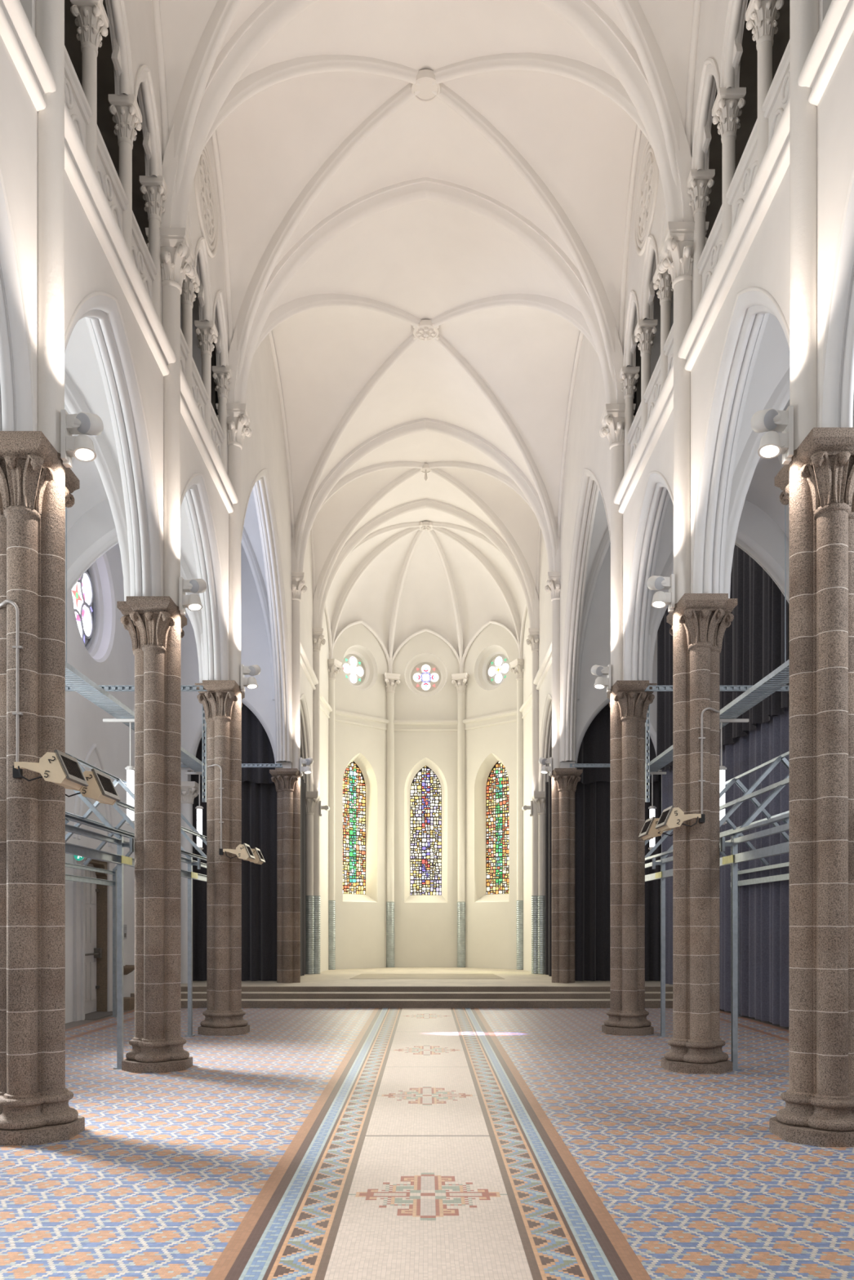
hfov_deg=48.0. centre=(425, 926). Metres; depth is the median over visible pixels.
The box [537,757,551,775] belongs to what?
spotlight
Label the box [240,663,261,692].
spotlight
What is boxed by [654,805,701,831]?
heater
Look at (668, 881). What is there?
curtain
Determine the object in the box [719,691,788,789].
curtain
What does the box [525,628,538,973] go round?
shaft
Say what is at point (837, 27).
ledge
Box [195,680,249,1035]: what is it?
pier
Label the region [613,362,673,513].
ledge
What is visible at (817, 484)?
pier
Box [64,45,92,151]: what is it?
panel
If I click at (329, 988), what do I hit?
steps
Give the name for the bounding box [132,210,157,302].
panel
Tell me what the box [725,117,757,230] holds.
panel
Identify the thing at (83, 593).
window
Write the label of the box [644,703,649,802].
channel
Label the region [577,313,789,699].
ceiling
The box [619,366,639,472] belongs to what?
colonnette
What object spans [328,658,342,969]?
shaft
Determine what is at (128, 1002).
stone block
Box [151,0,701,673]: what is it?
ceiling
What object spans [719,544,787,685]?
curtain
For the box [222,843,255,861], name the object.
heater
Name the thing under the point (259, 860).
heater
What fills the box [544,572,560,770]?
shaft
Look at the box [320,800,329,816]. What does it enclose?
spotlight
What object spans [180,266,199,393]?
colonnette
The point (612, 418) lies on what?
shaft
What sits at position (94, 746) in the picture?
trim
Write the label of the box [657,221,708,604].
shaft
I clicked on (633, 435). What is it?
panel
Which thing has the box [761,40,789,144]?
panel
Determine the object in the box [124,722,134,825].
tube light
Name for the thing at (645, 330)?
colonnette
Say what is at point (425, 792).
window
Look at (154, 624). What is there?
pier
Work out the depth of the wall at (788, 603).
15.74 m
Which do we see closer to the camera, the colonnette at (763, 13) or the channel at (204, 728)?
the colonnette at (763, 13)
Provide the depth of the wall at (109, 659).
17.98 m
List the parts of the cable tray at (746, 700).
cross arm, cross arm, hanger rod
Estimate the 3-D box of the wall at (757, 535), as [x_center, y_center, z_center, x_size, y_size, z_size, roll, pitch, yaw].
[4.585,-4.000,17.800,2.730,11.200,7.080,0,0,0]
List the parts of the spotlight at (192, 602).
bracket plate, arm, arm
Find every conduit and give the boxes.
[0,599,22,778]
[207,764,223,854]
[697,706,719,822]
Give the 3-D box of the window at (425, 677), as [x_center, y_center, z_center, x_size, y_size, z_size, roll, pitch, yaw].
[0.000,-7.670,29.498,0.948,0.948,0.044,0,0,0]
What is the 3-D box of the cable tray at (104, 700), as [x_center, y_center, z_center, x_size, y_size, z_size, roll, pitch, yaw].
[-4.602,-4.412,13.250,0.516,2.655,15.500,0,0,0]
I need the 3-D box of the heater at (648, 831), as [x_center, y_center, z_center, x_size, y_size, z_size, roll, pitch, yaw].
[2.755,-1.157,11.070,0.410,0.245,0.880,0,0,0]
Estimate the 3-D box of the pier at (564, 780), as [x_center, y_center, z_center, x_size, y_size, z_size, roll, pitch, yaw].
[3.099,-1.103,21.170,0.644,4.675,0.770,0,0,0]
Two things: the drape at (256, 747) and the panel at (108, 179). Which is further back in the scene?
the drape at (256, 747)
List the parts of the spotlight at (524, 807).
bracket plate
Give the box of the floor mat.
[350,973,503,978]
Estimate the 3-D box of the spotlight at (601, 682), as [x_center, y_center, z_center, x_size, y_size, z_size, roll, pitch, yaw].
[2.631,-3.743,14.413,0.284,0.415,0.230,0,0,0]
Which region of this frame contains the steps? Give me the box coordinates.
[130,967,672,1008]
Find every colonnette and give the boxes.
[70,0,108,175]
[108,93,142,255]
[139,175,167,320]
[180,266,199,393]
[194,320,217,436]
[212,365,231,471]
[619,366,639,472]
[634,319,657,435]
[653,264,673,390]
[686,168,715,314]
[711,87,746,250]
[745,0,783,168]
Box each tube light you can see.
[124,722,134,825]
[195,773,203,850]
[648,773,656,850]
[719,722,726,825]
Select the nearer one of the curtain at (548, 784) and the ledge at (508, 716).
the curtain at (548, 784)
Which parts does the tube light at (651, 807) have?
rod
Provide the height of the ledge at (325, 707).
0.330 m
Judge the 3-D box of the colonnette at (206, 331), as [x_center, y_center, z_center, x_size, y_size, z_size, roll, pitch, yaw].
[-3.015,-7.322,13.163,0.265,1.845,0.265,0,0,0]
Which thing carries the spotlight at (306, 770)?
attached to the pier at (286, 781)
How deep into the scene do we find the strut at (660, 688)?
14.18 m
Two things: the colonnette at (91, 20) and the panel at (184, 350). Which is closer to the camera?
the colonnette at (91, 20)
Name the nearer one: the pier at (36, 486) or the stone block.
the pier at (36, 486)
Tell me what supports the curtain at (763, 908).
hanging from the ceiling at (753, 475)
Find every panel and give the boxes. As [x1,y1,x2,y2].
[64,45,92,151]
[97,124,128,235]
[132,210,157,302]
[180,328,189,378]
[192,358,208,423]
[211,404,225,460]
[626,403,640,461]
[643,355,660,422]
[662,323,673,375]
[696,205,721,297]
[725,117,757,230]
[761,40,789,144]
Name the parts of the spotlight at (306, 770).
bracket plate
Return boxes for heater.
[13,749,88,791]
[65,768,120,804]
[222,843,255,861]
[241,847,265,864]
[638,816,672,840]
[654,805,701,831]
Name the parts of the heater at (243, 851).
arm, casing, trim frame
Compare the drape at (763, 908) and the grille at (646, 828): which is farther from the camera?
the drape at (763, 908)
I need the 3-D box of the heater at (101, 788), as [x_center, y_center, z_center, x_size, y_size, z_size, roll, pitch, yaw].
[-2.755,-1.137,7.610,0.410,0.245,0.800,0,0,0]
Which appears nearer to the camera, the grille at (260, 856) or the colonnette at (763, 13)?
the colonnette at (763, 13)
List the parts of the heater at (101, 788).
casing, trim frame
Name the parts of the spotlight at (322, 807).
bracket plate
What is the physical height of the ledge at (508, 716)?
0.330 m
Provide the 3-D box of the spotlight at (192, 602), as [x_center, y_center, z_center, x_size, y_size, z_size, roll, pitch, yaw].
[-2.631,-3.743,10.833,0.284,0.415,0.230,0,0,0]
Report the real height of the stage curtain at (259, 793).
6.830 m
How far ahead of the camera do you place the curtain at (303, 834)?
24.11 m
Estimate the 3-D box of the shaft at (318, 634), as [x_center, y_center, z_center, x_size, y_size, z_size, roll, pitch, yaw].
[-2.888,-3.260,25.130,0.503,8.990,0.503,0,0,0]
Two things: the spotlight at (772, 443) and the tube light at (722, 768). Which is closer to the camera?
the spotlight at (772, 443)
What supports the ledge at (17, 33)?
attached to the wall at (132, 378)
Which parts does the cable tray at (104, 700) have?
cross arm, cross arm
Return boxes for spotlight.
[61,408,103,467]
[178,577,206,614]
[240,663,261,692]
[300,757,313,776]
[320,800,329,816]
[521,800,532,816]
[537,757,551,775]
[591,664,610,692]
[646,573,674,612]
[750,405,793,464]
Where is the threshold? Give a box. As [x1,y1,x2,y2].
[84,1011,124,1019]
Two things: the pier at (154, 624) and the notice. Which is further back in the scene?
the notice
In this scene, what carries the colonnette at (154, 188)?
on the wall at (132, 378)
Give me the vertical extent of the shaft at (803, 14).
4.165 m
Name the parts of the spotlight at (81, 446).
bracket plate, arm, arm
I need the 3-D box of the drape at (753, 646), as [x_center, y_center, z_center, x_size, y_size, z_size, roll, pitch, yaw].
[5.403,-5.510,17.732,0.371,4.380,6.068,0,0,-5]
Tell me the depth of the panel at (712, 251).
10.09 m
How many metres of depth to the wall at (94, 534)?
21.07 m
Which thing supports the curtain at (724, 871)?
hanging from the ceiling at (753, 475)
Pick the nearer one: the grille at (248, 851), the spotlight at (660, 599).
the spotlight at (660, 599)
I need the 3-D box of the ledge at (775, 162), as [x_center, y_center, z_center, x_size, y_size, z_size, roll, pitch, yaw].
[2.905,-6.317,9.023,0.200,0.285,3.325,0,0,0]
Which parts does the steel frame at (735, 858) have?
joint plate, post, joint plate, post, post, ridge rail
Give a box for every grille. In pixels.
[61,755,84,780]
[97,773,115,795]
[245,845,253,855]
[257,850,263,859]
[640,820,651,833]
[657,809,669,824]
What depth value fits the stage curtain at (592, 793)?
21.74 m
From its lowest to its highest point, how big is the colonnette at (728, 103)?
1.845 m
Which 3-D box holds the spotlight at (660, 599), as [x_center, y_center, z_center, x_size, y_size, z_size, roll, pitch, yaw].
[2.631,-3.743,10.743,0.284,0.415,0.230,0,0,0]
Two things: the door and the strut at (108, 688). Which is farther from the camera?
the door
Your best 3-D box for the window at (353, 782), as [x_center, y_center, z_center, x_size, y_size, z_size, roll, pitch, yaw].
[-2.181,-2.965,28.637,0.997,4.017,0.035,0,0,-43]
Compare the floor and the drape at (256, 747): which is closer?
the floor
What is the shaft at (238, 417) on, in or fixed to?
on the pier at (222, 704)
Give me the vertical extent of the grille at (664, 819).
0.139 m
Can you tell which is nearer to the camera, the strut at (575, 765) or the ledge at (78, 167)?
the ledge at (78, 167)
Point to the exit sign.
(77, 858)
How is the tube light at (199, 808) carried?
hanging from the cable tray at (104, 700)
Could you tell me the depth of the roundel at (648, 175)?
12.73 m
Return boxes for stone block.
[123,996,134,1010]
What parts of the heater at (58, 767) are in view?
arm, casing, trim frame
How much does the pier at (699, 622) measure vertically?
5.210 m
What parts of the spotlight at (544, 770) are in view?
bracket plate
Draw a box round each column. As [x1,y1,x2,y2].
[181,781,199,983]
[305,791,320,973]
[530,791,545,973]
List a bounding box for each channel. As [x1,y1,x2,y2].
[202,705,206,802]
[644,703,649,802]
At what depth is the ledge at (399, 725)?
29.11 m
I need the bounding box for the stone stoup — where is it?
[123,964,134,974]
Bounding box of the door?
[73,857,115,1021]
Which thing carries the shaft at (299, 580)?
on the pier at (286, 781)
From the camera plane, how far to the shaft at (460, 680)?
29.00 m
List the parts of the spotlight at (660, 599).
arm, arm, bracket plate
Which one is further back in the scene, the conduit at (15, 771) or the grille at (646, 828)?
the grille at (646, 828)
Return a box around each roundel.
[194,144,217,257]
[634,139,658,256]
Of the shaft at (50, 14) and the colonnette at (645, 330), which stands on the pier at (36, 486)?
the shaft at (50, 14)
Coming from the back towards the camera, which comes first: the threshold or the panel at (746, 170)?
the threshold
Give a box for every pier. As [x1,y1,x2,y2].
[0,431,84,1145]
[116,595,192,1072]
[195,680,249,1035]
[269,768,302,982]
[550,768,582,982]
[601,680,657,1035]
[660,593,737,1074]
[768,427,853,1146]
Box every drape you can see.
[191,702,275,783]
[656,544,787,770]
[662,693,788,1026]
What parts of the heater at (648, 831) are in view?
trim frame, casing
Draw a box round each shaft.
[35,0,64,453]
[145,227,195,606]
[215,403,252,686]
[291,572,306,770]
[312,628,325,973]
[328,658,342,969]
[382,672,400,967]
[451,672,468,967]
[509,658,524,969]
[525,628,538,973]
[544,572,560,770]
[599,404,635,686]
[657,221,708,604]
[789,0,818,450]
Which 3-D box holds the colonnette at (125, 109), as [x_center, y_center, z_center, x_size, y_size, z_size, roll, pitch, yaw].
[-3.015,-7.322,9.620,0.265,1.845,0.265,0,0,0]
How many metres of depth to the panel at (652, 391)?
12.65 m
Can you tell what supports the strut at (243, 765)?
attached to the wall at (109, 659)
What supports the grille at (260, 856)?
attached to the heater at (259, 860)
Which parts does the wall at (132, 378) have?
arch moulding, arch moulding, arch moulding, arch moulding, arch moulding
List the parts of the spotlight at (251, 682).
bracket plate, arm, arm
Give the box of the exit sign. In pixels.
[73,854,86,861]
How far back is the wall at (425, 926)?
28.83 m
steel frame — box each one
[65,752,206,1069]
[644,751,788,1070]
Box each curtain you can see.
[191,702,276,981]
[300,777,306,976]
[545,777,551,976]
[574,703,661,981]
[656,691,672,756]
[657,605,672,685]
[665,876,672,984]
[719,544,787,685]
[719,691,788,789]
[719,864,730,1011]
[737,853,788,880]
[738,880,788,1026]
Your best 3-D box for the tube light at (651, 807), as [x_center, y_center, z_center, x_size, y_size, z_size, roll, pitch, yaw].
[4.560,-2.315,19.300,0.150,1.550,0.120,0,0,0]
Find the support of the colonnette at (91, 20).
on the wall at (132, 378)
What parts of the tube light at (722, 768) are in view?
rod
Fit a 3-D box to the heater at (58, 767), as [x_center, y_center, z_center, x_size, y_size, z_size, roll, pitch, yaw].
[-2.755,-1.147,7.052,0.410,0.245,0.396,0,0,0]
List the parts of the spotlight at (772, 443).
arm, arm, bracket plate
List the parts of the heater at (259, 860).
casing, trim frame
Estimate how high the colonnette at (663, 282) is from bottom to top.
1.845 m
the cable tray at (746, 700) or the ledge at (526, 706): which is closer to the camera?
the cable tray at (746, 700)
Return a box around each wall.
[0,0,313,791]
[65,291,281,781]
[65,543,134,1023]
[320,609,532,972]
[537,0,853,791]
[570,288,788,853]
[787,603,788,693]
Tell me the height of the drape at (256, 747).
2.380 m
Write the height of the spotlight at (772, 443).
0.415 m
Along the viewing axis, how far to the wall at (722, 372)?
10.36 m
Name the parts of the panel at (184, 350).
rail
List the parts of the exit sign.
green panel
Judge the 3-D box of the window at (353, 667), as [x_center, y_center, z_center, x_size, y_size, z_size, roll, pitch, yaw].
[-2.175,-7.670,28.630,0.947,0.947,0.045,0,0,-43]
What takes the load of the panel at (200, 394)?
attached to the wall at (132, 378)
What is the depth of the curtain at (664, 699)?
20.61 m
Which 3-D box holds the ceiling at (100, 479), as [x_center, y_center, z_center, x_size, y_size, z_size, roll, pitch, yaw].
[-4.617,-6.488,12.500,2.913,5.704,17.598,0,0,0]
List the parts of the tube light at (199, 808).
rod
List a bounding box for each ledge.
[0,0,57,112]
[64,102,176,376]
[180,367,238,513]
[300,641,318,689]
[320,692,332,719]
[334,709,389,730]
[393,720,457,731]
[462,709,516,730]
[519,691,532,719]
[533,640,551,690]
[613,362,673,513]
[677,97,789,372]
[797,0,853,106]
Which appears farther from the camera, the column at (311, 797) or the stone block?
the column at (311, 797)
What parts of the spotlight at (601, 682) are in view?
arm, arm, bracket plate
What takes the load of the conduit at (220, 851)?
attached to the pier at (222, 704)
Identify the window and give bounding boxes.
[71,567,96,649]
[342,653,365,685]
[342,760,365,894]
[409,765,441,894]
[410,662,440,692]
[485,760,508,894]
[486,653,509,685]
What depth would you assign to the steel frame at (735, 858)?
11.88 m
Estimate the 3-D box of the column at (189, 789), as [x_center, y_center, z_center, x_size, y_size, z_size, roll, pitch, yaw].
[-5.240,-0.955,20.980,0.492,4.380,0.492,0,0,0]
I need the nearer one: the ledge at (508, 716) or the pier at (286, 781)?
the pier at (286, 781)
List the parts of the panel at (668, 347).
rail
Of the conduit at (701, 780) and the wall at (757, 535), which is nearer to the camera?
the conduit at (701, 780)
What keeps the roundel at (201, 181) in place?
attached to the wall at (132, 378)
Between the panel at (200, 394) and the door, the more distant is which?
the door
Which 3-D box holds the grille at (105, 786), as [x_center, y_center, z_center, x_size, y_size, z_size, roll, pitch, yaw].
[-2.602,-1.154,7.815,0.066,0.139,0.330,0,0,0]
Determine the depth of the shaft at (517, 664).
27.48 m
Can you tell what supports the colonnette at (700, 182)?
on the wall at (722, 372)
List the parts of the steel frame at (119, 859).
ridge rail, post, post, joint plate, post, joint plate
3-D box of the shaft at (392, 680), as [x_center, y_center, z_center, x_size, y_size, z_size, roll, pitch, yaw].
[-1.081,-3.197,29.104,0.499,8.865,0.499,0,0,-23]
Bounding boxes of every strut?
[65,685,207,691]
[181,763,282,767]
[569,763,647,767]
[644,685,788,691]
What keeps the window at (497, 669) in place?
in the wall at (425, 926)
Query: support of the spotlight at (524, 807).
attached to the shaft at (532, 634)
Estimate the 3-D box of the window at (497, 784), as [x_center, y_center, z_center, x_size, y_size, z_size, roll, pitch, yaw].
[2.182,-2.965,28.637,0.997,4.017,0.035,0,0,43]
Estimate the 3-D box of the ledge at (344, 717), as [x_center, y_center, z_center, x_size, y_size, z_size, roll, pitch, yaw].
[-1.903,-6.115,28.335,2.186,0.330,0.110,0,0,-43]
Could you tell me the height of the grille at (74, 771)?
0.139 m
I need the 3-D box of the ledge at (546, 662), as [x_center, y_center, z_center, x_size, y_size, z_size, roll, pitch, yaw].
[2.905,-6.317,23.137,0.200,0.285,3.835,0,0,0]
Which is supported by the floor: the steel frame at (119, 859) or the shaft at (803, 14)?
the steel frame at (119, 859)
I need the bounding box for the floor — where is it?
[0,1008,853,1279]
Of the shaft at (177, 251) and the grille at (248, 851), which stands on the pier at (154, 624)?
the shaft at (177, 251)
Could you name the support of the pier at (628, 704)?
on the floor
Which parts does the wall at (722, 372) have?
arch moulding, arch moulding, arch moulding, arch moulding, arch moulding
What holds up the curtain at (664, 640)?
hanging from the ceiling at (753, 475)
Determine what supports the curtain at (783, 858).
hanging from the ceiling at (753, 475)
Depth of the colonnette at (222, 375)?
14.16 m
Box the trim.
[72,743,114,848]
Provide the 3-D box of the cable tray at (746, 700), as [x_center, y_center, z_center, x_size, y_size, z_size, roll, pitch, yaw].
[4.602,-4.412,13.250,0.516,2.655,15.500,0,0,0]
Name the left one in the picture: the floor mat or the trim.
the trim
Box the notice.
[123,924,126,938]
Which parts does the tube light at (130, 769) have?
rod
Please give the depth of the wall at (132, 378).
10.42 m
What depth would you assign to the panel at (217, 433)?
13.76 m
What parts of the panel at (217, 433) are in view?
rail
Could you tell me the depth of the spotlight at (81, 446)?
7.29 m
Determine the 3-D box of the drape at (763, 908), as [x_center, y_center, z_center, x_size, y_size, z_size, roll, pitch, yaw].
[5.540,-1.040,17.732,0.369,5.220,6.058,0,0,-5]
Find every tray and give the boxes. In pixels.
[65,506,204,777]
[65,661,204,777]
[646,505,788,777]
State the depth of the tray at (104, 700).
13.43 m
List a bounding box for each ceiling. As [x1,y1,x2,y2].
[64,317,275,699]
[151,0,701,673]
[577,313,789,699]
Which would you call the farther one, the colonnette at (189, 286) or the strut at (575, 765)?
the strut at (575, 765)
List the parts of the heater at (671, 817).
trim frame, casing, arm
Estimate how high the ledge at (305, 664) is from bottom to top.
0.285 m
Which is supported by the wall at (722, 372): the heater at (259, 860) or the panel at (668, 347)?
the panel at (668, 347)
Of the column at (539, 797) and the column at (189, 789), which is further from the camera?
the column at (539, 797)
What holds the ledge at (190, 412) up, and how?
attached to the wall at (132, 378)

